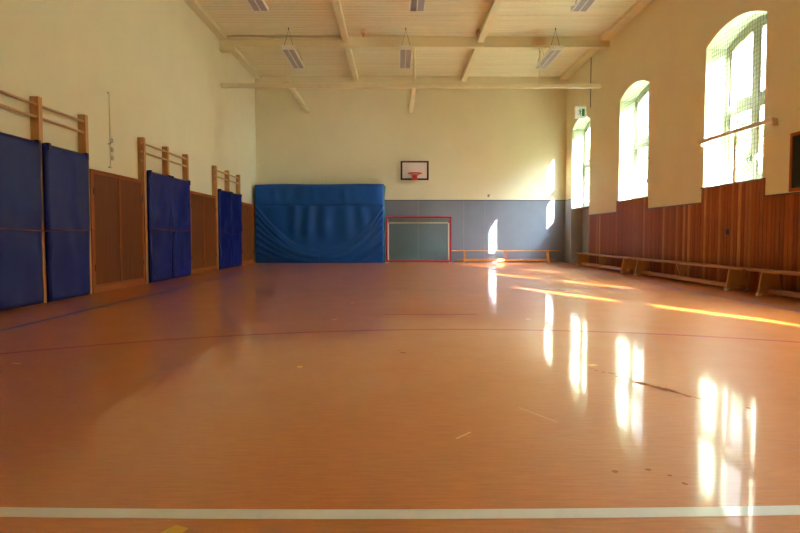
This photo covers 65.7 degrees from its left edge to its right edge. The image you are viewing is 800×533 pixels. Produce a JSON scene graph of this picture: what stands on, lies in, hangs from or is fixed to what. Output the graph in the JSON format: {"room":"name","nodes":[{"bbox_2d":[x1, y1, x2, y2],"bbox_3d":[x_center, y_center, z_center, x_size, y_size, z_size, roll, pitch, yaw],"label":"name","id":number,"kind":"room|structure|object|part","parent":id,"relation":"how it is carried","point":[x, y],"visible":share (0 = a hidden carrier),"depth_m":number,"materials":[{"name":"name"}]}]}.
{"room":"school gymnasium","nodes":[
{"label":"school gymnasium","id":0,"kind":"room"},
{"bbox_2d":[0,0,255,281],"bbox_3d":[-5.150,-2.945,10.213,0.200,6.740,23.940,0,3,0],"label":"wall","id":1,"kind":"structure","parent":0,"point":[161,66],"depth_m":11.55,"materials":[{"name":"beige paint"}]},
{"bbox_2d":[0,90,91,302],"bbox_3d":[-4.978,-0.904,8.514,0.124,2.830,2.685,0,3,0],"label":"wall bars","id":2,"kind":"object","parent":1,"relation":"attached to","point":[36,119],"visible":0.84,"depth_m":8.55,"materials":[{"name":"brown wood"}]},
{"bbox_2d":[0,132,42,310],"bbox_3d":[-4.870,-0.569,7.813,0.079,2.205,1.270,0,3,0],"label":"mat","id":3,"kind":"object","parent":2,"relation":"hanging from","point":[21,275],"visible":1,"depth_m":7.92,"materials":[{"name":"blue plastic"}]},
{"bbox_3d":[-4.979,-0.906,8.542,0.124,2.830,0.090,0,3,0],"label":"post","id":4,"kind":"part","parent":2,"relation":"part of","materials":[{"name":"brown wood"}]},
{"bbox_2d":[0,228,95,230],"bbox_3d":[-4.849,-0.502,8.477,0.120,0.044,2.646,0,3,0],"label":"rope","id":5,"kind":"object","parent":2,"relation":"attached to","point":[0,228],"visible":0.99,"depth_m":8.39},
{"bbox_2d":[42,143,89,301],"bbox_3d":[-4.877,-0.635,9.156,0.078,2.205,1.200,0,3,0],"label":"mat","id":6,"kind":"object","parent":2,"relation":"hanging from","point":[65,172],"visible":0.99,"depth_m":9.02,"materials":[{"name":"blue plastic"}]},
{"bbox_3d":[-4.985,-0.968,9.810,0.124,2.830,0.090,0,3,0],"label":"post","id":7,"kind":"part","parent":2,"relation":"part of","materials":[{"name":"brown wood"}]},
{"bbox_2d":[107,92,113,167],"bbox_3d":[-5.024,-2.362,10.771,0.056,1.304,0.150,0,3,0],"label":"pull cord","id":8,"kind":"object","parent":1,"relation":"hanging from","point":[109,93],"visible":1,"depth_m":10.74,"materials":[{"name":"beige fabric"}]},
{"bbox_3d":[-5.024,-2.355,10.733,0.016,1.270,0.016,0,3,0],"label":"cord","id":9,"kind":"part","parent":8,"relation":"part of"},
{"bbox_2d":[89,169,144,293],"bbox_3d":[-4.984,-0.610,10.934,0.136,1.996,2.050,0,3,0],"label":"wall panel","id":10,"kind":"object","parent":1,"relation":"attached to","point":[116,201],"visible":0.97,"depth_m":10.76,"materials":[{"name":"brown wood"}]},
{"bbox_3d":[-4.950,-0.620,10.463,0.025,1.860,0.952,0,3,0],"label":"door","id":11,"kind":"part","parent":10,"relation":"part of","materials":[{"name":"brown wood"}]},
{"bbox_3d":[-4.932,-0.620,10.463,0.011,1.860,0.952,0,3,0],"label":"edge moulding","id":12,"kind":"part","parent":10,"relation":"part of","materials":[{"name":"brown wood"}]},
{"bbox_3d":[-4.985,-1.592,10.886,0.134,0.030,2.050,0,3,0],"label":"rail","id":13,"kind":"part","parent":10,"relation":"part of","materials":[{"name":"brown wood"}]},
{"bbox_3d":[-4.955,-0.667,11.422,0.025,1.860,0.952,0,3,0],"label":"door","id":14,"kind":"part","parent":10,"relation":"part of","materials":[{"name":"brown wood"}]},
{"bbox_3d":[-4.937,-0.667,11.422,0.011,1.860,0.952,0,3,0],"label":"edge moulding","id":15,"kind":"part","parent":10,"relation":"part of","materials":[{"name":"brown wood"}]},
{"bbox_2d":[137,137,189,283],"bbox_3d":[-5.001,-1.138,13.254,0.124,2.830,2.655,0,3,0],"label":"wall bars","id":16,"kind":"object","parent":1,"relation":"attached to","point":[141,142],"visible":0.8,"depth_m":12.07,"materials":[{"name":"brown wood"}]},
{"bbox_3d":[-4.995,-1.078,12.047,0.124,2.830,0.090,0,3,0],"label":"post","id":17,"kind":"part","parent":16,"relation":"part of","materials":[{"name":"brown wood"}]},
{"bbox_2d":[147,170,171,282],"bbox_3d":[-4.889,-0.810,12.704,0.089,2.205,1.185,0,3,0],"label":"mat","id":18,"kind":"object","parent":16,"relation":"hanging from","point":[159,201],"visible":1,"depth_m":12.57,"materials":[{"name":"blue plastic"}]},
{"bbox_3d":[-5.002,-1.139,13.286,0.124,2.830,0.090,0,3,0],"label":"post","id":19,"kind":"part","parent":16,"relation":"part of","materials":[{"name":"brown wood"}]},
{"bbox_2d":[147,228,192,230],"bbox_3d":[-4.873,-0.780,13.314,0.120,0.044,2.476,0,3,0],"label":"rope","id":20,"kind":"object","parent":16,"relation":"attached to","point":[147,228],"visible":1,"depth_m":12.83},
{"bbox_2d":[171,176,190,277],"bbox_3d":[-4.892,-0.869,13.908,0.095,2.205,1.205,0,3,0],"label":"mat","id":21,"kind":"object","parent":16,"relation":"hanging from","point":[180,189],"visible":0.98,"depth_m":13.78,"materials":[{"name":"blue plastic"}]},
{"bbox_3d":[-5.008,-1.201,14.534,0.124,2.830,0.090,0,3,0],"label":"post","id":22,"kind":"part","parent":16,"relation":"part of","materials":[{"name":"brown wood"}]},
{"bbox_2d":[190,191,216,274],"bbox_3d":[-5.007,-0.844,15.698,0.136,1.996,2.150,0,3,0],"label":"wall panel","id":23,"kind":"object","parent":1,"relation":"attached to","point":[202,206],"visible":0.88,"depth_m":15.65,"materials":[{"name":"brown wood"}]},
{"bbox_3d":[-4.973,-0.853,15.203,0.025,1.860,1.002,0,3,0],"label":"door","id":24,"kind":"part","parent":23,"relation":"part of","materials":[{"name":"brown wood"}]},
{"bbox_3d":[-4.955,-0.853,15.203,0.011,1.860,1.002,0,3,0],"label":"edge moulding","id":25,"kind":"part","parent":23,"relation":"part of","materials":[{"name":"brown wood"}]},
{"bbox_3d":[-5.008,-1.826,15.650,0.134,0.030,2.150,0,3,0],"label":"rail","id":26,"kind":"part","parent":23,"relation":"part of","materials":[{"name":"brown wood"}]},
{"bbox_3d":[-4.978,-0.903,16.211,0.025,1.860,1.002,0,3,0],"label":"door","id":27,"kind":"part","parent":23,"relation":"part of","materials":[{"name":"brown wood"}]},
{"bbox_3d":[-4.960,-0.903,16.211,0.011,1.860,1.002,0,3,0],"label":"edge moulding","id":28,"kind":"part","parent":23,"relation":"part of","materials":[{"name":"brown wood"}]},
{"bbox_2d":[184,0,260,78],"bbox_3d":[-4.939,-6.056,9.960,0.219,0.099,23.739,0,3,0],"label":"trim","id":29,"kind":"structure","parent":1,"relation":"attached to","point":[194,5],"depth_m":16.61,"materials":[{"name":"beige wood"}]},
{"bbox_2d":[212,165,240,269],"bbox_3d":[-5.025,-1.373,18.043,0.124,2.830,2.665,0,3,0],"label":"wall bars","id":30,"kind":"object","parent":1,"relation":"attached to","point":[227,175],"visible":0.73,"depth_m":16.85,"materials":[{"name":"brown wood"}]},
{"bbox_3d":[-5.019,-1.314,16.832,0.124,2.830,0.090,0,3,0],"label":"post","id":31,"kind":"part","parent":30,"relation":"part of","materials":[{"name":"brown wood"}]},
{"bbox_2d":[218,189,231,269],"bbox_3d":[-4.912,-1.045,17.486,0.090,2.205,1.180,0,3,0],"label":"mat","id":32,"kind":"object","parent":30,"relation":"hanging from","point":[224,197],"visible":1,"depth_m":17.32,"materials":[{"name":"blue plastic"}]},
{"bbox_3d":[-5.025,-1.375,18.070,0.124,2.830,0.090,0,3,0],"label":"post","id":33,"kind":"part","parent":30,"relation":"part of","materials":[{"name":"brown wood"}]},
{"bbox_2d":[231,192,241,266],"bbox_3d":[-4.920,-1.104,18.680,0.086,2.205,1.190,0,3,0],"label":"mat","id":34,"kind":"object","parent":30,"relation":"hanging from","point":[236,205],"visible":0.98,"depth_m":18.61,"materials":[{"name":"blue plastic"}]},
{"bbox_3d":[-5.031,-1.436,19.329,0.124,2.830,0.090,0,3,0],"label":"post","id":35,"kind":"part","parent":30,"relation":"part of","materials":[{"name":"brown wood"}]},
{"bbox_2d":[241,202,254,265],"bbox_3d":[-5.029,-1.070,20.288,0.136,1.996,1.760,0,3,0],"label":"wall panel","id":36,"kind":"object","parent":1,"relation":"attached to","point":[247,209],"visible":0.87,"depth_m":20.27,"materials":[{"name":"brown wood"}]},
{"bbox_3d":[-4.996,-1.084,19.889,0.025,1.860,0.807,0,3,0],"label":"door","id":37,"kind":"part","parent":36,"relation":"part of","materials":[{"name":"brown wood"}]},
{"bbox_3d":[-4.978,-1.084,19.889,0.011,1.860,0.807,0,3,0],"label":"edge moulding","id":38,"kind":"part","parent":36,"relation":"part of","materials":[{"name":"brown wood"}]},
{"bbox_3d":[-5.000,-1.124,20.703,0.025,1.860,0.807,0,3,0],"label":"door","id":39,"kind":"part","parent":36,"relation":"part of","materials":[{"name":"brown wood"}]},
{"bbox_3d":[-4.982,-1.124,20.703,0.011,1.860,0.807,0,3,0],"label":"edge moulding","id":40,"kind":"part","parent":36,"relation":"part of","materials":[{"name":"brown wood"}]},
{"bbox_2d":[0,262,799,532],"bbox_3d":[0.625,0.493,10.410,11.750,0.151,23.940,0,3,0],"label":"floor","id":41,"kind":"structure","parent":0,"point":[391,397],"depth_m":3.39,"materials":[{"name":"orange wood"}]},
{"bbox_2d":[255,184,385,262],"bbox_3d":[-2.743,-1.503,21.642,4.510,2.724,0.755,0,3,0],"label":"mat","id":42,"kind":"object","parent":41,"relation":"on","point":[295,223],"visible":1,"depth_m":21.33,"materials":[{"name":"blue plastic"}]},
{"bbox_2d":[385,216,451,262],"bbox_3d":[0.646,-0.929,21.491,2.300,1.603,0.514,0,3,0],"label":"goal","id":43,"kind":"object","parent":41,"relation":"on","point":[424,218],"visible":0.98,"depth_m":21.70,"materials":[{"name":"red metal"}]},
{"bbox_3d":[-0.448,-0.927,21.278,0.066,1.560,0.066,0,3,0],"label":"post","id":44,"kind":"part","parent":43,"relation":"part of","materials":[{"name":"red metal"}]},
{"bbox_3d":[1.742,-0.927,21.289,0.066,1.560,0.066,0,3,0],"label":"post","id":45,"kind":"part","parent":43,"relation":"part of","materials":[{"name":"red metal"}]},
{"bbox_2d":[452,250,560,262],"bbox_3d":[3.682,-0.354,21.747,3.847,0.429,0.400,0,3,0],"label":"bench","id":46,"kind":"object","parent":41,"relation":"on","point":[547,259],"visible":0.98,"depth_m":21.70,"materials":[{"name":"brown wood"}]},
{"bbox_3d":[5.185,-0.343,21.755,0.040,0.375,0.379,0,3,0],"label":"leg","id":47,"kind":"part","parent":46,"relation":"part of","materials":[{"name":"brown wood"}]},
{"bbox_2d":[575,253,637,272],"bbox_3d":[5.676,-0.122,17.289,0.400,0.405,4.667,0,3,0],"label":"bench","id":48,"kind":"object","parent":41,"relation":"on","point":[628,265],"visible":0.88,"depth_m":16.80,"materials":[{"name":"brown wood"}]},
{"bbox_3d":[5.667,-0.206,19.201,0.379,0.354,0.040,0,3,0],"label":"leg","id":49,"kind":"part","parent":48,"relation":"part of","materials":[{"name":"brown wood"}]},
{"bbox_3d":[5.685,-0.021,15.445,0.379,0.354,0.040,0,3,0],"label":"leg","id":50,"kind":"part","parent":48,"relation":"part of","materials":[{"name":"brown wood"}]},
{"bbox_2d":[630,258,758,290],"bbox_3d":[5.700,0.114,12.490,0.400,0.405,4.917,0,3,0],"label":"bench","id":51,"kind":"object","parent":41,"relation":"on","point":[736,276],"visible":0.96,"depth_m":11.65,"materials":[{"name":"brown wood"}]},
{"bbox_3d":[5.690,0.024,14.526,0.379,0.354,0.040,0,3,0],"label":"leg","id":52,"kind":"part","parent":51,"relation":"part of","materials":[{"name":"brown wood"}]},
{"bbox_3d":[5.709,0.221,10.521,0.379,0.354,0.040,0,3,0],"label":"leg","id":53,"kind":"part","parent":51,"relation":"part of","materials":[{"name":"brown wood"}]},
{"bbox_2d":[746,269,799,297],"bbox_3d":[5.724,0.357,7.546,0.400,0.405,4.917,0,3,0],"label":"bench","id":54,"kind":"object","parent":41,"relation":"on","point":[769,282],"visible":1,"depth_m":9.56,"materials":[{"name":"brown wood"}]},
{"bbox_3d":[5.714,0.268,9.582,0.379,0.354,0.040,0,3,0],"label":"leg","id":55,"kind":"part","parent":54,"relation":"part of","materials":[{"name":"brown wood"}]},
{"bbox_2d":[255,76,566,261],"bbox_3d":[0.667,-3.530,22.097,11.550,6.740,0.200,0,3,0],"label":"wall","id":56,"kind":"structure","parent":0,"point":[502,144],"depth_m":21.95,"materials":[{"name":"beige paint"}]},
{"bbox_2d":[358,77,460,80],"bbox_3d":[0.343,-6.595,21.814,3.620,0.150,0.059,0,3,0],"label":"trim","id":57,"kind":"structure","parent":56,"relation":"attached to","point":[359,78],"depth_m":21.79,"materials":[{"name":"beige wood"}]},
{"bbox_2d":[401,161,428,179],"bbox_3d":[0.510,-3.336,21.515,0.980,0.670,0.977,0,3,0],"label":"basketball hoop","id":58,"kind":"object","parent":56,"relation":"attached to","point":[410,170],"visible":1,"depth_m":21.61,"materials":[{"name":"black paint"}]},
{"bbox_2d":[385,200,564,261],"bbox_3d":[0.391,-1.264,22.086,10.975,2.205,0.039,0,3,0],"label":"wall panel","id":59,"kind":"object","parent":56,"relation":"attached to","point":[476,224],"depth_m":22.09,"materials":[{"name":"grey paint"}]},
{"bbox_2d":[196,0,636,76],"bbox_3d":[0.625,-6.213,10.080,11.750,0.200,23.940,0,3,0],"label":"ceiling","id":60,"kind":"structure","parent":0,"point":[379,18],"depth_m":16.70,"materials":[{"name":"beige wood"}]},
{"bbox_2d":[246,0,268,11],"bbox_3d":[-3.083,-5.931,12.809,0.348,0.628,1.900,0,3,0],"label":"ceiling lamp","id":61,"kind":"object","parent":60,"relation":"hanging from","point":[256,5],"visible":1,"depth_m":13.47,"materials":[{"name":"metal"}]},
{"bbox_2d":[281,27,304,68],"bbox_3d":[-3.006,-6.162,17.504,0.348,0.628,1.900,0,3,0],"label":"ceiling lamp","id":62,"kind":"object","parent":60,"relation":"hanging from","point":[290,52],"visible":0.97,"depth_m":17.23,"materials":[{"name":"white metal"}]},
{"bbox_2d":[331,0,357,80],"bbox_3d":[-1.495,-6.022,9.979,0.170,0.169,23.739,0,3,0],"label":"beam","id":63,"kind":"structure","parent":60,"relation":"attached to","point":[336,4],"depth_m":16.68,"materials":[{"name":"beige wood"}]},
{"bbox_2d":[399,28,411,68],"bbox_3d":[0.154,-6.162,17.519,0.348,0.628,1.900,0,3,0],"label":"ceiling lamp","id":64,"kind":"object","parent":60,"relation":"hanging from","point":[405,54],"visible":1,"depth_m":17.25,"materials":[{"name":"metal"}]},
{"bbox_2d":[219,36,609,112],"bbox_3d":[0.404,-5.873,19.636,10.998,1.413,4.478,0,3,0],"label":"ceiling beams","id":65,"kind":"structure","parent":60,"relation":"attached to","point":[232,43],"depth_m":17.47,"materials":[{"name":"beige wood"}]},
{"bbox_3d":[0.314,-5.130,17.621,10.799,0.125,0.140,0,3,0],"label":"tie rail","id":66,"kind":"part","parent":65,"relation":"part of","materials":[{"name":"beige wood"}]},
{"bbox_3d":[0.414,-5.694,17.594,0.067,1.015,0.070,0,3,0],"label":"hanger rod","id":67,"kind":"part","parent":65,"relation":"part of","materials":[{"name":"beige wood"}]},
{"bbox_3d":[3.964,-5.695,17.611,0.042,1.015,0.044,0,3,0],"label":"hanger rod","id":68,"kind":"part","parent":65,"relation":"part of","materials":[{"name":"beige wood"}]},
{"bbox_2d":[409,0,425,11],"bbox_3d":[0.377,-5.931,12.826,0.348,0.628,1.900,0,3,0],"label":"ceiling lamp","id":69,"kind":"object","parent":60,"relation":"hanging from","point":[414,5],"visible":1,"depth_m":13.43,"materials":[{"name":"metal"}]},
{"bbox_2d":[461,0,501,80],"bbox_3d":[2.300,-6.023,9.997,0.180,0.169,23.739,0,3,0],"label":"beam","id":70,"kind":"structure","parent":60,"relation":"attached to","point":[494,6],"depth_m":16.68,"materials":[{"name":"beige wood"}]},
{"bbox_2d":[535,28,562,68],"bbox_3d":[4.194,-6.163,17.539,0.348,0.628,1.900,0,3,0],"label":"ceiling lamp","id":71,"kind":"object","parent":60,"relation":"hanging from","point":[553,51],"visible":0.92,"depth_m":17.26,"materials":[{"name":"metal"}]},
{"bbox_2d":[571,0,595,11],"bbox_3d":[3.987,-5.932,12.844,0.348,0.628,1.900,0,3,0],"label":"ceiling lamp","id":72,"kind":"object","parent":60,"relation":"hanging from","point":[580,5],"visible":1,"depth_m":13.48,"materials":[{"name":"metal"}]},
{"bbox_2d":[565,0,799,262],"bbox_3d":[6.225,-2.943,10.168,0.550,6.740,23.740,0,3,0],"label":"wall","id":73,"kind":"structure","parent":0,"point":[669,45],"depth_m":13.45,"materials":[{"name":"beige paint"}]},
{"bbox_2d":[571,121,589,208],"bbox_3d":[6.152,-3.400,20.288,0.498,2.936,1.976,0,3,0],"label":"window","id":74,"kind":"structure","parent":73,"relation":"in","point":[586,127],"depth_m":21.13,"materials":[{"name":"paint"}]},
{"bbox_3d":[6.107,-1.943,20.359,0.408,0.019,1.972,0,3,0],"label":"sill","id":75,"kind":"part","parent":74,"relation":"part of","materials":[{"name":"paint"}]},
{"bbox_2d":[574,117,589,207],"bbox_3d":[6.001,-3.396,20.287,0.005,2.890,1.925,0,3,0],"label":"safety net","id":76,"kind":"object","parent":74,"relation":"attached to","point":[588,117],"visible":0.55,"depth_m":20.39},
{"bbox_3d":[6.349,-2.728,20.801,0.050,1.331,0.804,0,3,0],"label":"sash","id":77,"kind":"part","parent":74,"relation":"part of","materials":[{"name":"glass"}]},
{"bbox_3d":[6.349,-4.149,20.731,0.050,1.267,0.804,0,3,0],"label":"sash","id":78,"kind":"part","parent":74,"relation":"part of","materials":[{"name":"glass"}]},
{"bbox_2d":[574,106,586,118],"bbox_3d":[5.704,-4.867,19.557,0.399,0.380,0.090,0,3,0],"label":"exit sign","id":79,"kind":"object","parent":73,"relation":"attached to","point":[579,111],"visible":1,"depth_m":19.51,"materials":[{"name":"white paint"}]},
{"bbox_2d":[582,208,588,252],"bbox_3d":[6.351,-1.004,20.406,0.100,1.860,1.978,0,3,0],"label":"wall panel","id":80,"kind":"object","parent":73,"relation":"attached to","point":[585,211],"depth_m":21.05,"materials":[{"name":"grey paint"}]},
{"bbox_2d":[559,0,652,79],"bbox_3d":[5.815,-6.059,10.012,0.269,0.099,23.739,0,3,0],"label":"trim","id":81,"kind":"structure","parent":73,"relation":"attached to","point":[638,6],"depth_m":16.72,"materials":[{"name":"beige wood"}]},
{"bbox_2d":[634,84,649,197],"bbox_3d":[6.174,-3.176,15.743,0.498,2.936,1.976,0,3,0],"label":"window","id":82,"kind":"structure","parent":73,"relation":"in","point":[646,87],"depth_m":16.52,"materials":[{"name":"paint"}]},
{"bbox_2d":[622,82,649,199],"bbox_3d":[6.023,-3.172,15.742,0.005,2.890,1.925,0,3,0],"label":"safety net","id":83,"kind":"object","parent":82,"relation":"attached to","point":[633,90],"visible":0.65,"depth_m":15.78,"materials":[{"name":"white"}]},
{"bbox_3d":[6.371,-2.504,16.257,0.050,1.331,0.804,0,3,0],"label":"sash","id":84,"kind":"part","parent":82,"relation":"part of","materials":[{"name":"glass"}]},
{"bbox_3d":[6.371,-3.925,16.187,0.050,1.267,0.804,0,3,0],"label":"sash","id":85,"kind":"part","parent":82,"relation":"part of","materials":[{"name":"glass"}]},
{"bbox_2d":[588,179,799,298],"bbox_3d":[5.944,-0.442,9.038,0.022,1.850,20.680,0,3,0],"label":"wall panel","id":86,"kind":"object","parent":73,"relation":"attached to","point":[764,232],"depth_m":11.75,"materials":[{"name":"brown wood"}]},
{"bbox_2d":[588,178,799,215],"bbox_3d":[5.938,-1.235,8.999,0.035,0.310,20.680,0,3,0],"label":"trim","id":87,"kind":"structure","parent":73,"relation":"attached to","point":[759,178],"depth_m":11.70,"materials":[{"name":"brown wood"}]},
{"bbox_2d":[733,133,737,181],"bbox_3d":[5.897,-1.934,10.890,0.050,0.900,0.103,0,3,0],"label":"upright","id":88,"kind":"object","parent":87,"relation":"on","point":[735,134],"visible":0.89,"depth_m":10.90,"materials":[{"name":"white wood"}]},
{"bbox_2d":[697,14,777,183],"bbox_3d":[6.137,-2.939,10.914,0.620,2.936,2.430,0,3,0],"label":"window","id":89,"kind":"structure","parent":73,"relation":"in","point":[729,169],"depth_m":11.17,"materials":[{"name":"paint"}]},
{"bbox_3d":[5.886,-2.338,10.942,0.119,0.125,2.430,0,3,0],"label":"wall rail","id":90,"kind":"part","parent":89,"relation":"part of","materials":[{"name":"brown wood"}]},
{"bbox_2d":[709,13,766,184],"bbox_3d":[6.046,-2.944,11.098,0.005,2.890,1.925,0,3,0],"label":"safety net","id":91,"kind":"object","parent":89,"relation":"attached to","point":[755,13],"visible":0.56,"depth_m":11.04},
{"bbox_3d":[6.393,-2.276,11.612,0.050,1.331,0.804,0,3,0],"label":"sash","id":92,"kind":"part","parent":89,"relation":"part of","materials":[{"name":"glass"}]},
{"bbox_3d":[6.393,-3.697,11.542,0.050,1.267,0.804,0,3,0],"label":"sash","id":93,"kind":"part","parent":89,"relation":"part of","materials":[{"name":"glass"}]},
{"bbox_3d":[6.398,-2.229,10.655,0.050,1.331,0.804,0,3,0],"label":"sash","id":94,"kind":"part","parent":89,"relation":"part of","materials":[{"name":"glass"}]},
{"bbox_3d":[6.398,-3.650,10.585,0.050,1.267,0.804,0,3,0],"label":"sash","id":95,"kind":"part","parent":89,"relation":"part of","materials":[{"name":"glass"}]},
{"bbox_2d":[789,131,799,191],"bbox_3d":[5.936,-1.522,8.339,0.043,0.880,2.150,0,3,0],"label":"chalkboard","id":96,"kind":"object","parent":73,"relation":"attached to","point":[794,161],"visible":1,"depth_m":9.31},
{"label":"outside","id":97,"kind":"structure","parent":0,"visible":0},
{"bbox_3d":[33.231,0.979,10.221,53.440,0.100,140.000,0,3,0],"label":"ground","id":98,"kind":"structure","parent":97,"visible":0},
{"bbox_2d":[587,149,589,202],"bbox_3d":[10.166,-4.227,34.838,4.510,7.889,4.688,0,3,0],"label":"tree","id":99,"kind":"object","parent":98,"relation":"on","point":[589,149],"visible":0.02,"depth_m":34.06,"materials":[{"name":"green plant"}]},
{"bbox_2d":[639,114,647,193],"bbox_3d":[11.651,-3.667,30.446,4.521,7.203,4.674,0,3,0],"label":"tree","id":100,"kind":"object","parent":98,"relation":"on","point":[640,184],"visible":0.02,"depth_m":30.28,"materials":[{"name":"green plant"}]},
{"bbox_2d":[732,110,763,177],"bbox_3d":[13.244,-2.804,23.505,3.813,6.164,4.486,0,3,0],"label":"tree","id":101,"kind":"object","parent":98,"relation":"on","point":[749,121],"visible":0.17,"depth_m":22.52,"materials":[{"name":"green plant"}]}
]}

